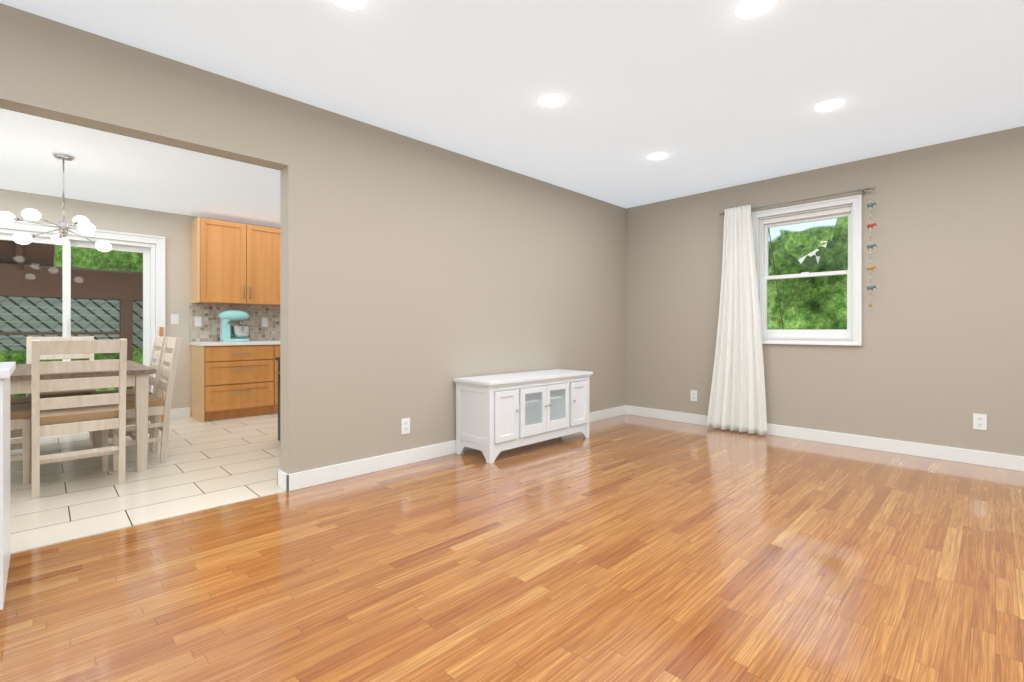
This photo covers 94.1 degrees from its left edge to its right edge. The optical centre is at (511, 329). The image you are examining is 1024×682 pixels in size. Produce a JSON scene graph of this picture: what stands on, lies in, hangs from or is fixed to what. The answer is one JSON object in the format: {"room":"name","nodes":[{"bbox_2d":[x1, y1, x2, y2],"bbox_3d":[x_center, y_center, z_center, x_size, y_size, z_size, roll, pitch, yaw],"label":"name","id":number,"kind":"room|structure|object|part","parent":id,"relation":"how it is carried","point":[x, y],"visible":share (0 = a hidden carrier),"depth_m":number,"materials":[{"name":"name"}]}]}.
{"room":"living room","nodes":[
{"label":"living room","id":0,"kind":"room"},
{"bbox_2d":[0,189,279,408],"bbox_3d":[-4.008,-0.280,5.338,8.090,2.560,0.150,0,0,-45],"label":"wall","id":1,"kind":"structure","parent":0,"point":[174,229],"depth_m":5.35,"materials":[{"name":"beige paint"}]},
{"bbox_2d":[0,221,164,420],"bbox_3d":[-4.499,-0.017,4.776,1.670,2.035,0.261,0,0,-45],"label":"sliding door","id":2,"kind":"structure","parent":1,"relation":"in","point":[144,247],"depth_m":5.07,"materials":[{"name":"white"}]},
{"bbox_2d":[171,314,178,323],"bbox_3d":[-3.822,-0.120,5.406,0.072,0.116,0.014,0,0,-45],"label":"light switch","id":3,"kind":"object","parent":1,"relation":"attached to","point":[174,318],"visible":1,"depth_m":5.41,"materials":[{"name":"white plastic"}]},
{"bbox_2d":[189,217,279,308],"bbox_3d":[-3.232,-0.776,5.750,1.013,0.942,0.346,0,0,-45],"label":"upper cabinet","id":4,"kind":"object","parent":1,"relation":"attached to","point":[235,266],"depth_m":5.54,"materials":[{"name":"brown wood"}]},
{"bbox_2d":[0,108,279,227],"bbox_3d":[-2.736,-1.440,4.156,7.940,0.240,3.320,0,0,-45],"label":"ceiling","id":5,"kind":"structure","parent":0,"point":[110,168],"depth_m":4.06,"materials":[{"name":"white paint"}]},
{"bbox_2d":[0,153,111,251],"bbox_3d":[-3.405,-0.962,3.566,0.631,0.713,0.649,0,0,-45],"label":"chandelier","id":6,"kind":"object","parent":5,"relation":"hanging from","point":[84,224],"visible":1,"depth_m":3.57,"materials":[{"name":"white glass"}]},
{"bbox_2d":[0,3,625,473],"bbox_3d":[-1.521,-0.220,2.924,7.940,2.440,0.140,0,0,-45],"label":"wall","id":7,"kind":"structure","parent":0,"point":[416,277],"depth_m":3.37,"materials":[{"name":"beige paint"}]},
{"bbox_2d":[277,469,281,487],"bbox_3d":[-0.124,0.948,4.410,3.864,0.105,0.014,0,0,-45],"label":"baseboard","id":8,"kind":"structure","parent":7,"relation":"attached to","point":[279,472],"depth_m":3.03,"materials":[{"name":"white"}]},
{"bbox_2d":[401,418,409,434],"bbox_3d":[-0.788,0.715,3.541,0.072,0.116,0.009,0,0,-45],"label":"electrical outlet","id":9,"kind":"object","parent":7,"relation":"attached to","point":[405,425],"visible":1,"depth_m":3.54,"materials":[{"name":"white plastic"}]},
{"bbox_2d":[282,405,625,491],"bbox_3d":[-0.022,0.948,4.292,3.844,0.105,0.017,0,0,-45],"label":"baseboard","id":10,"kind":"structure","parent":7,"relation":"attached to","point":[286,482],"depth_m":3.36,"materials":[{"name":"white wood"}]},
{"bbox_2d":[0,413,1023,681],"bbox_3d":[-0.798,1.030,2.191,7.940,0.060,8.840,0,0,-45],"label":"floor","id":11,"kind":"structure","parent":0,"point":[628,548],"depth_m":2.02,"materials":[{"name":"brown wood"}]},
{"bbox_2d":[0,362,15,609],"bbox_3d":[-2.162,0.565,1.423,0.930,0.870,0.567,0,0,-45],"label":"base cabinet","id":12,"kind":"object","parent":11,"relation":"on","point":[7,369],"visible":1,"depth_m":1.62,"materials":[{"name":"white wood"}]},
{"bbox_2d":[10,403,31,484],"bbox_3d":[-3.448,0.529,3.089,0.476,0.944,0.438,0,0,-45],"label":"chair","id":13,"kind":"object","parent":11,"relation":"on","point":[20,418],"visible":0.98,"depth_m":3.09,"materials":[{"name":"beige wood"}]},
{"bbox_2d":[10,396,31,455],"bbox_3d":[-3.827,0.529,3.473,0.476,0.944,0.438,0,0,-45],"label":"chair","id":14,"kind":"object","parent":11,"relation":"on","point":[21,400],"visible":0.19,"depth_m":3.59,"materials":[{"name":"beige wood"}]},
{"bbox_2d":[26,336,95,440],"bbox_3d":[-3.854,0.529,4.087,0.438,0.944,0.476,0,0,-45],"label":"chair","id":15,"kind":"object","parent":11,"relation":"on","point":[54,394],"visible":0.12,"depth_m":4.12,"materials":[{"name":"beige wood"}]},
{"bbox_2d":[31,339,126,497],"bbox_3d":[-2.792,0.529,3.081,0.438,0.944,0.476,0,0,-45],"label":"chair","id":16,"kind":"object","parent":11,"relation":"on","point":[67,415],"visible":1,"depth_m":2.96,"materials":[{"name":"beige wood"}]},
{"bbox_2d":[10,360,155,470],"bbox_3d":[-3.345,0.640,3.570,0.910,0.720,1.380,0,0,-45],"label":"dining table","id":17,"kind":"object","parent":11,"relation":"on","point":[21,378],"visible":0.54,"depth_m":3.36,"materials":[{"name":"beige wood"}]},
{"bbox_2d":[91,336,165,449],"bbox_3d":[-3.241,0.529,4.051,0.476,0.944,0.438,0,0,-45],"label":"chair","id":18,"kind":"object","parent":11,"relation":"on","point":[156,353],"visible":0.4,"depth_m":4.04,"materials":[{"name":"beige wood"}]},
{"bbox_2d":[97,337,181,471],"bbox_3d":[-2.862,0.529,3.666,0.476,0.944,0.438,0,0,-45],"label":"chair","id":19,"kind":"object","parent":11,"relation":"on","point":[158,405],"visible":0.71,"depth_m":3.62,"materials":[{"name":"beige wood"}]},
{"bbox_2d":[191,345,279,422],"bbox_3d":[-3.239,0.588,5.595,0.786,0.826,0.556,0,0,-45],"label":"base cabinet","id":20,"kind":"object","parent":11,"relation":"on","point":[228,381],"depth_m":5.37,"materials":[{"name":"brown wood"}]},
{"bbox_2d":[189,341,279,344],"bbox_3d":[-2.746,0.156,6.071,2.184,0.037,0.572,0,0,-45],"label":"countertop","id":21,"kind":"structure","parent":20,"relation":"on","point":[190,342],"depth_m":5.43,"materials":[{"name":"white stone"}]},
{"bbox_2d":[218,310,251,341],"bbox_3d":[-3.253,-0.047,5.598,0.340,0.368,0.210,0,0,-45],"label":"stand mixer","id":22,"kind":"object","parent":21,"relation":"on","point":[240,332],"visible":1,"depth_m":5.54,"materials":[{"name":"teal metal"}]},
{"bbox_2d":[275,357,279,439],"bbox_3d":[-1.591,0.625,4.428,0.978,0.750,0.670,0,0,-45],"label":"oven","id":23,"kind":"object","parent":11,"relation":"on","point":[278,360],"visible":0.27,"depth_m":4.29,"materials":[{"name":"grey metal"}]},
{"bbox_2d":[453,369,592,463],"bbox_3d":[0.146,0.695,4.128,1.289,0.610,0.455,0,0,-45],"label":"console","id":24,"kind":"object","parent":11,"relation":"on","point":[496,414],"visible":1,"depth_m":3.82,"materials":[{"name":"painted wood"},{"name":"glass"}]},
{"bbox_2d":[0,0,1023,207],"bbox_3d":[0.368,-1.500,1.009,7.940,0.120,5.520,0,0,-45],"label":"ceiling","id":25,"kind":"structure","parent":0,"point":[707,95],"depth_m":2.66,"materials":[{"name":"white paint"}]},
{"bbox_2d":[330,0,366,9],"bbox_3d":[-0.714,-1.437,2.063,0.166,0.006,0.166,0,0,-45],"label":"recessed light","id":26,"kind":"object","parent":25,"relation":"in","point":[352,4],"visible":1,"depth_m":2.10,"materials":[{"name":"white"}]},
{"bbox_2d":[538,94,564,106],"bbox_3d":[0.247,-1.437,2.997,0.166,0.006,0.166,0,0,-45],"label":"recessed light","id":27,"kind":"object","parent":25,"relation":"in","point":[552,100],"visible":1,"depth_m":2.99,"materials":[{"name":"white"}]},
{"bbox_2d":[647,153,667,159],"bbox_3d":[1.208,-1.437,3.958,0.166,0.006,0.166,0,0,-45],"label":"recessed light","id":28,"kind":"object","parent":25,"relation":"in","point":[657,156],"visible":1,"depth_m":3.95,"materials":[{"name":"white"}]},
{"bbox_2d":[735,0,776,18],"bbox_3d":[1.083,-1.437,2.121,0.166,0.006,0.166,0,0,-45],"label":"recessed light","id":29,"kind":"object","parent":25,"relation":"in","point":[747,9],"visible":1,"depth_m":2.13,"materials":[{"name":"white"}]},
{"bbox_2d":[814,99,844,111],"bbox_3d":[2.037,-1.437,3.062,0.166,0.006,0.166,0,0,-45],"label":"recessed light","id":30,"kind":"object","parent":25,"relation":"in","point":[829,105],"visible":1,"depth_m":3.05,"materials":[{"name":"white"}]},
{"bbox_2d":[626,126,1023,455],"bbox_3d":[2.082,-0.280,5.031,0.150,2.560,9.140,0,0,-45],"label":"wall","id":31,"kind":"structure","parent":0,"point":[936,357],"depth_m":3.88,"materials":[{"name":"beige paint"}]},
{"bbox_2d":[690,390,696,400],"bbox_3d":[1.932,0.700,5.069,0.009,0.116,0.072,0,0,-45],"label":"electrical outlet","id":32,"kind":"object","parent":31,"relation":"attached to","point":[693,395],"visible":1,"depth_m":5.07,"materials":[{"name":"white plastic"}]},
{"bbox_2d":[706,186,876,434],"bbox_3d":[2.498,-0.106,4.388,0.161,2.188,1.390,0,0,-45],"label":"curtain","id":33,"kind":"object","parent":31,"relation":"attached to","point":[737,401],"visible":1,"depth_m":4.63,"materials":[{"name":"white fabric"}]},
{"bbox_3d":[2.555,-1.165,4.381,0.088,0.043,1.264,0,0,-45],"label":"rod","id":34,"kind":"part","parent":33,"relation":"part of","materials":[{"name":"silver metal"}]},
{"bbox_2d":[751,194,861,345],"bbox_3d":[2.696,-0.502,4.387,0.180,1.275,0.874,0,0,-45],"label":"window","id":35,"kind":"structure","parent":31,"relation":"in","point":[761,226],"depth_m":4.30,"materials":[{"name":"white"}]},
{"bbox_2d":[626,405,1023,471],"bbox_3d":[3.231,0.948,3.748,0.017,0.105,5.360,0,0,-45],"label":"baseboard","id":36,"kind":"structure","parent":31,"relation":"attached to","point":[990,459],"depth_m":3.96,"materials":[{"name":"white wood"}]},
{"bbox_2d":[973,413,986,429],"bbox_3d":[3.456,0.680,3.523,0.009,0.116,0.072,0,0,-45],"label":"electrical outlet","id":37,"kind":"object","parent":31,"relation":"attached to","point":[979,421],"visible":1,"depth_m":3.52,"materials":[{"name":"white plastic"}]},
{"label":"outside","id":38,"kind":"structure","parent":0,"visible":0},
{"bbox_2d":[54,245,142,272],"bbox_3d":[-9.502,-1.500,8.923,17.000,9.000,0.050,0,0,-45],"label":"tree","id":39,"kind":"object","parent":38,"point":[96,258],"depth_m":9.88,"materials":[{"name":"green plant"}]},
{"bbox_2d":[769,219,836,259],"bbox_3d":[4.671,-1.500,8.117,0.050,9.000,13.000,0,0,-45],"label":"tree","id":40,"kind":"object","parent":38,"point":[792,233],"depth_m":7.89,"materials":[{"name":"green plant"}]},
{"bbox_3d":[-6.286,1.115,5.663,9.000,0.170,3.508,0,0,-45],"label":"deck","id":41,"kind":"object","parent":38,"visible":0},
{"bbox_2d":[0,240,142,388],"bbox_3d":[-7.023,-0.320,4.380,6.150,2.700,2.700,0,0,-45],"label":"pergola","id":42,"kind":"object","parent":41,"relation":"on","point":[91,282],"depth_m":6.60,"materials":[{"name":"brown wood"}]},
{"bbox_2d":[0,348,142,396],"bbox_3d":[-7.222,0.900,6.754,5.600,1.200,0.040,0,0,-45],"label":"grass","id":43,"kind":"structure","parent":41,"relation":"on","point":[17,360],"depth_m":7.31,"materials":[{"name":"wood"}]},
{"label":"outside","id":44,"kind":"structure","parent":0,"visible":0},
{"bbox_2d":[0,296,142,350],"bbox_3d":[-7.406,-0.065,6.798,5.400,1.230,0.120,0,0,-45],"label":"lattice","id":45,"kind":"object","parent":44,"point":[20,325],"depth_m":7.23,"materials":[{"name":"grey wood"}]},
{"bbox_2d":[769,229,833,329],"bbox_3d":[3.550,-0.697,6.511,0.211,2.595,1.423,0,0,-45],"label":"branches","id":46,"kind":"object","parent":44,"point":[823,237],"depth_m":6.20,"materials":[{"name":"green plant"}]},
{"bbox_2d":[767,217,847,329],"bbox_3d":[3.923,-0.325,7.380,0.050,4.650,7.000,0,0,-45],"label":"trees","id":47,"kind":"object","parent":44,"point":[824,299],"depth_m":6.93,"materials":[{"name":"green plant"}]},
{"bbox_2d":[799,243,826,263],"bbox_3d":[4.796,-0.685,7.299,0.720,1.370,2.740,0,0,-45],"label":"house","id":48,"kind":"structure","parent":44,"point":[810,255],"depth_m":7.15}
]}

